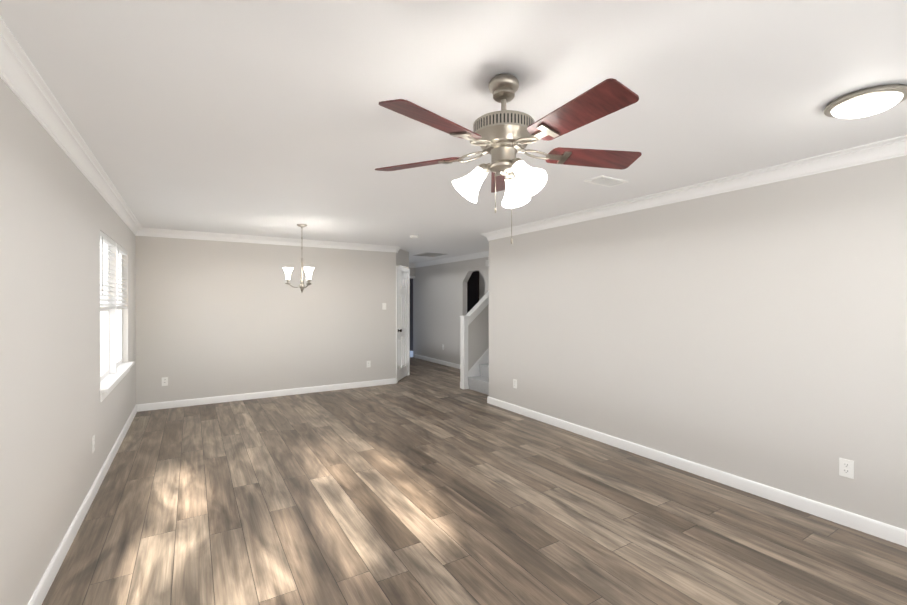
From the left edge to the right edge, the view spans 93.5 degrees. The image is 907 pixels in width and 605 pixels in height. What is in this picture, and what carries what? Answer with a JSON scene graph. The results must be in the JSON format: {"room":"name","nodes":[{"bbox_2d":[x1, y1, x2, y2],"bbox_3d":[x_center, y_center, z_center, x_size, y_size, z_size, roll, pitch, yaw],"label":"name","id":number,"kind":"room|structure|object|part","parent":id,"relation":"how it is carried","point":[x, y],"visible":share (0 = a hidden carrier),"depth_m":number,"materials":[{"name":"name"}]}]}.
{"room":"empty living room","nodes":[
{"label":"empty living room","id":0,"kind":"room"},
{"bbox_2d":[0,77,135,604],"bbox_3d":[-2.032,0.239,1.983,0.120,2.440,8.790,0,0,-32],"label":"wall","id":1,"kind":"structure","parent":0,"point":[58,213],"depth_m":2.20,"materials":[{"name":"beige paint"}]},
{"bbox_2d":[0,16,143,235],"bbox_3d":[-1.948,-0.930,2.031,0.079,0.102,8.550,0,0,-32],"label":"crown molding","id":2,"kind":"structure","parent":1,"relation":"attached to","point":[21,78],"depth_m":2.13,"materials":[{"name":"white wood"}]},
{"bbox_2d":[27,404,138,604],"bbox_3d":[-1.974,1.412,2.021,0.015,0.095,8.550,0,0,-32],"label":"baseboard","id":3,"kind":"structure","parent":1,"relation":"attached to","point":[46,581],"depth_m":2.64,"materials":[{"name":"white wood"}]},
{"bbox_2d":[92,435,94,452],"bbox_3d":[-2.713,1.066,3.215,0.007,0.116,0.072,0,0,-32],"label":"outlet","id":4,"kind":"object","parent":1,"relation":"attached to","point":[93,443],"visible":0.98,"depth_m":3.20,"materials":[{"name":"white plastic"}]},
{"bbox_2d":[100,240,133,401],"bbox_3d":[-3.366,0.103,4.209,0.173,1.403,1.860,0,0,-32],"label":"window","id":5,"kind":"structure","parent":1,"relation":"in","point":[112,363],"depth_m":4.18,"materials":[{"name":"white"}]},
{"bbox_3d":[-3.413,0.052,4.179,0.004,1.206,1.690,0,0,-32],"label":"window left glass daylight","id":6,"kind":"part","parent":5,"relation":"part of","materials":[{"name":"white glass"}]},
{"bbox_2d":[100,231,126,309],"bbox_3d":[-3.354,-0.266,4.215,0.058,0.653,1.756,0,0,-32],"label":"window blinds","id":7,"kind":"object","parent":5,"relation":"attached to","point":[106,239],"visible":0.62,"depth_m":4.00,"materials":[{"name":"white plastic"}]},
{"bbox_3d":[-3.362,0.752,4.212,0.165,0.105,1.860,0,0,-32],"label":"left window sill apron","id":8,"kind":"part","parent":5,"relation":"part of","materials":[{"name":"white wood"}]},
{"bbox_2d":[135,236,395,403],"bbox_3d":[-2.656,0.228,6.687,3.740,2.440,0.120,0,0,-32],"label":"wall","id":9,"kind":"structure","parent":0,"point":[218,318],"depth_m":6.42,"materials":[{"name":"beige paint"}]},
{"bbox_2d":[162,377,167,385],"bbox_3d":[-3.943,1.080,5.824,0.072,0.116,0.007,0,0,-32],"label":"outlet","id":10,"kind":"object","parent":9,"relation":"attached to","point":[164,381],"visible":1,"depth_m":5.82,"materials":[{"name":"white plastic"}]},
{"bbox_2d":[139,378,395,411],"bbox_3d":[-2.608,1.400,6.640,3.710,0.095,0.015,0,0,-32],"label":"baseboard","id":11,"kind":"structure","parent":9,"relation":"attached to","point":[256,395],"depth_m":6.42,"materials":[{"name":"white wood"}]},
{"bbox_2d":[144,228,401,252],"bbox_3d":[-2.520,-0.941,6.669,3.775,0.102,0.109,0,0,-32],"label":"crown molding","id":12,"kind":"structure","parent":9,"relation":"attached to","point":[152,232],"depth_m":6.43,"materials":[{"name":"white wood"}]},
{"bbox_2d":[396,249,408,268],"bbox_3d":[-1.627,0.222,9.050,0.668,2.440,3.070,0,0,-32],"label":"wall","id":13,"kind":"structure","parent":0,"point":[402,258],"depth_m":8.03,"materials":[{"name":"beige paint"}]},
{"bbox_2d":[398,271,406,380],"bbox_3d":[-0.981,0.426,8.058,0.179,2.015,0.720,0,0,9],"label":"closet door","id":14,"kind":"structure","parent":13,"relation":"in","point":[402,324],"depth_m":8.05,"materials":[{"name":"white wood"}]},
{"bbox_2d":[396,266,414,382],"bbox_3d":[-0.994,0.393,8.039,0.600,2.108,0.700,0,0,-32],"label":"door frame","id":15,"kind":"structure","parent":13,"relation":"attached to","point":[403,269],"depth_m":7.71,"materials":[{"name":"white wood"}]},
{"bbox_2d":[410,279,412,350],"bbox_3d":[-1.802,0.210,13.665,0.120,2.440,4.980,0,0,-32],"label":"wall","id":16,"kind":"structure","parent":0,"point":[411,314],"depth_m":12.62,"materials":[{"name":"grey paint"}]},
{"bbox_2d":[409,268,414,278],"bbox_3d":[-1.623,0.217,10.783,1.393,2.440,0.120,0,0,-32],"label":"wall","id":17,"kind":"structure","parent":0,"point":[412,271],"depth_m":11.05,"materials":[{"name":"beige paint"}]},
{"bbox_2d":[413,257,488,363],"bbox_3d":[0.047,0.220,9.508,0.120,2.440,4.040,0,0,-32],"label":"wall","id":18,"kind":"structure","parent":0,"point":[439,300],"depth_m":9.92,"materials":[{"name":"beige paint"}]},
{"bbox_2d":[415,354,459,368],"bbox_3d":[0.021,1.393,9.425,0.015,0.095,3.920,0,0,-32],"label":"baseboard","id":19,"kind":"structure","parent":18,"relation":"attached to","point":[442,362],"depth_m":9.98,"materials":[{"name":"white wood"}]},
{"bbox_2d":[412,251,488,267],"bbox_3d":[-0.007,-0.948,9.402,0.079,0.102,3.920,0,0,-32],"label":"crown molding","id":20,"kind":"structure","parent":18,"relation":"attached to","point":[486,253],"depth_m":9.40,"materials":[{"name":"white wood"}]},
{"bbox_2d":[0,0,906,263],"bbox_3d":[-0.613,-1.045,7.504,8.320,0.100,16.720,0,0,-32],"label":"ceiling","id":21,"kind":"structure","parent":0,"point":[269,118],"depth_m":2.00,"materials":[{"name":"white paint"}]},
{"bbox_2d":[283,224,313,292],"bbox_3d":[-1.939,-0.555,5.392,0.400,0.868,0.407,0,0,-32],"label":"chandelier","id":22,"kind":"object","parent":21,"relation":"hanging from","point":[307,270],"visible":1,"depth_m":5.35,"materials":[{"name":"white glass"}]},
{"bbox_2d":[413,252,446,256],"bbox_3d":[-0.487,-0.994,8.884,0.500,0.008,0.600,0,0,-32],"label":"ceiling vent","id":23,"kind":"object","parent":21,"relation":"in","point":[430,254],"visible":1,"depth_m":8.81,"materials":[{"name":"grey metal"}]},
{"bbox_2d":[375,74,641,243],"bbox_3d":[0.236,-0.616,1.831,1.245,0.728,1.199,0,0,-32],"label":"ceiling fan","id":24,"kind":"object","parent":21,"relation":"hanging from","point":[503,137],"visible":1,"depth_m":1.77,"materials":[{"name":"brown wood"}]},
{"bbox_2d":[473,113,533,131],"bbox_3d":[0.220,-0.751,1.867,0.267,0.046,0.267,0,0,-32],"label":"vent","id":25,"kind":"object","parent":24,"relation":"attached to","point":[487,122],"depth_m":1.75,"materials":[{"name":"silver metal"}]},
{"bbox_3d":[0.220,-0.769,1.867,0.268,0.422,0.268,0,0,-32],"label":"canopy motor","id":26,"kind":"part","parent":24,"relation":"part of","materials":[{"name":"silver metal"}]},
{"bbox_2d":[584,175,628,186],"bbox_3d":[1.240,-0.980,3.455,0.320,0.008,0.180,0,0,-32],"label":"ceiling vent","id":27,"kind":"object","parent":21,"relation":"in","point":[603,180],"visible":0.98,"depth_m":3.44,"materials":[{"name":"white metal"}]},
{"bbox_2d":[824,84,906,118],"bbox_3d":[1.984,-0.945,2.052,0.306,0.072,0.306,0,0,-32],"label":"flush ceiling light","id":28,"kind":"object","parent":21,"relation":"attached to","point":[869,101],"visible":1,"depth_m":1.99,"materials":[{"name":"white glass"}]},
{"bbox_2d":[467,271,478,312],"bbox_3d":[0.453,0.338,10.644,0.040,2.200,0.590,0,0,-32],"label":"wall","id":29,"kind":"structure","parent":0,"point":[473,291],"depth_m":10.57,"materials":[{"name":"black wood"}]},
{"bbox_2d":[42,357,906,604],"bbox_3d":[0.690,1.501,5.388,8.320,0.100,11.740,0,0,-32],"label":"floor","id":30,"kind":"structure","parent":0,"point":[424,482],"depth_m":2.84,"materials":[{"name":"brown wood"}]},
{"bbox_2d":[468,363,488,394],"bbox_3d":[1.471,0.456,7.314,2.300,1.980,0.988,0,0,-32],"label":"stair","id":31,"kind":"structure","parent":30,"relation":"on","point":[480,383],"depth_m":7.00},
{"bbox_2d":[468,304,488,370],"bbox_3d":[1.761,0.224,8.132,3.620,2.440,0.100,0,0,-32],"label":"wall","id":32,"kind":"structure","parent":0,"point":[478,336],"depth_m":7.25,"materials":[{"name":"beige paint"}]},
{"bbox_2d":[460,316,468,388],"bbox_3d":[0.182,0.835,7.164,0.105,1.223,0.136,0,0,-32],"label":"trim","id":33,"kind":"structure","parent":32,"relation":"attached to","point":[463,352],"depth_m":7.12,"materials":[{"name":"white wood"}]},
{"bbox_2d":[465,291,488,324],"bbox_3d":[0.649,-0.127,7.448,1.010,1.021,0.140,0,0,-32],"label":"trim","id":34,"kind":"structure","parent":32,"relation":"on","point":[474,312],"depth_m":7.26,"materials":[{"name":"white wood"}]},
{"bbox_2d":[468,348,488,388],"bbox_3d":[1.119,0.405,7.670,2.072,2.081,0.016,0,0,-32],"label":"trim","id":35,"kind":"structure","parent":32,"relation":"attached to","point":[474,370],"depth_m":7.24,"materials":[{"name":"white wood"}]},
{"bbox_2d":[473,271,484,300],"bbox_3d":[0.939,0.219,9.986,0.100,2.440,3.920,0,0,-32],"label":"wall","id":36,"kind":"structure","parent":0,"point":[481,287],"depth_m":10.31,"materials":[{"name":"beige paint"}]},
{"bbox_2d":[489,155,906,529],"bbox_3d":[2.288,0.236,3.356,0.120,2.440,6.610,0,0,-32],"label":"wall","id":37,"kind":"structure","parent":0,"point":[758,334],"depth_m":3.31,"materials":[{"name":"beige paint"}]},
{"bbox_2d":[513,379,516,388],"bbox_3d":[0.813,1.075,5.639,0.007,0.116,0.072,0,0,-32],"label":"outlet","id":38,"kind":"object","parent":37,"relation":"attached to","point":[514,383],"visible":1,"depth_m":5.64,"materials":[{"name":"white plastic"}]},
{"bbox_2d":[481,135,906,240],"bbox_3d":[2.151,-0.933,3.387,0.079,0.102,6.569,0,0,-32],"label":"crown molding","id":39,"kind":"structure","parent":37,"relation":"attached to","point":[895,147],"depth_m":3.30,"materials":[{"name":"white wood"}]},
{"bbox_2d":[487,396,906,546],"bbox_3d":[2.195,1.408,3.381,0.015,0.095,6.505,0,0,-32],"label":"baseboard","id":40,"kind":"structure","parent":37,"relation":"attached to","point":[888,532],"depth_m":3.32,"materials":[{"name":"white wood"}]},
{"bbox_2d":[839,458,853,478],"bbox_3d":[2.566,1.082,2.784,0.007,0.116,0.072,0,0,-32],"label":"outlet","id":41,"kind":"object","parent":37,"relation":"attached to","point":[843,468],"visible":1,"depth_m":2.78,"materials":[{"name":"white plastic"}]}
]}

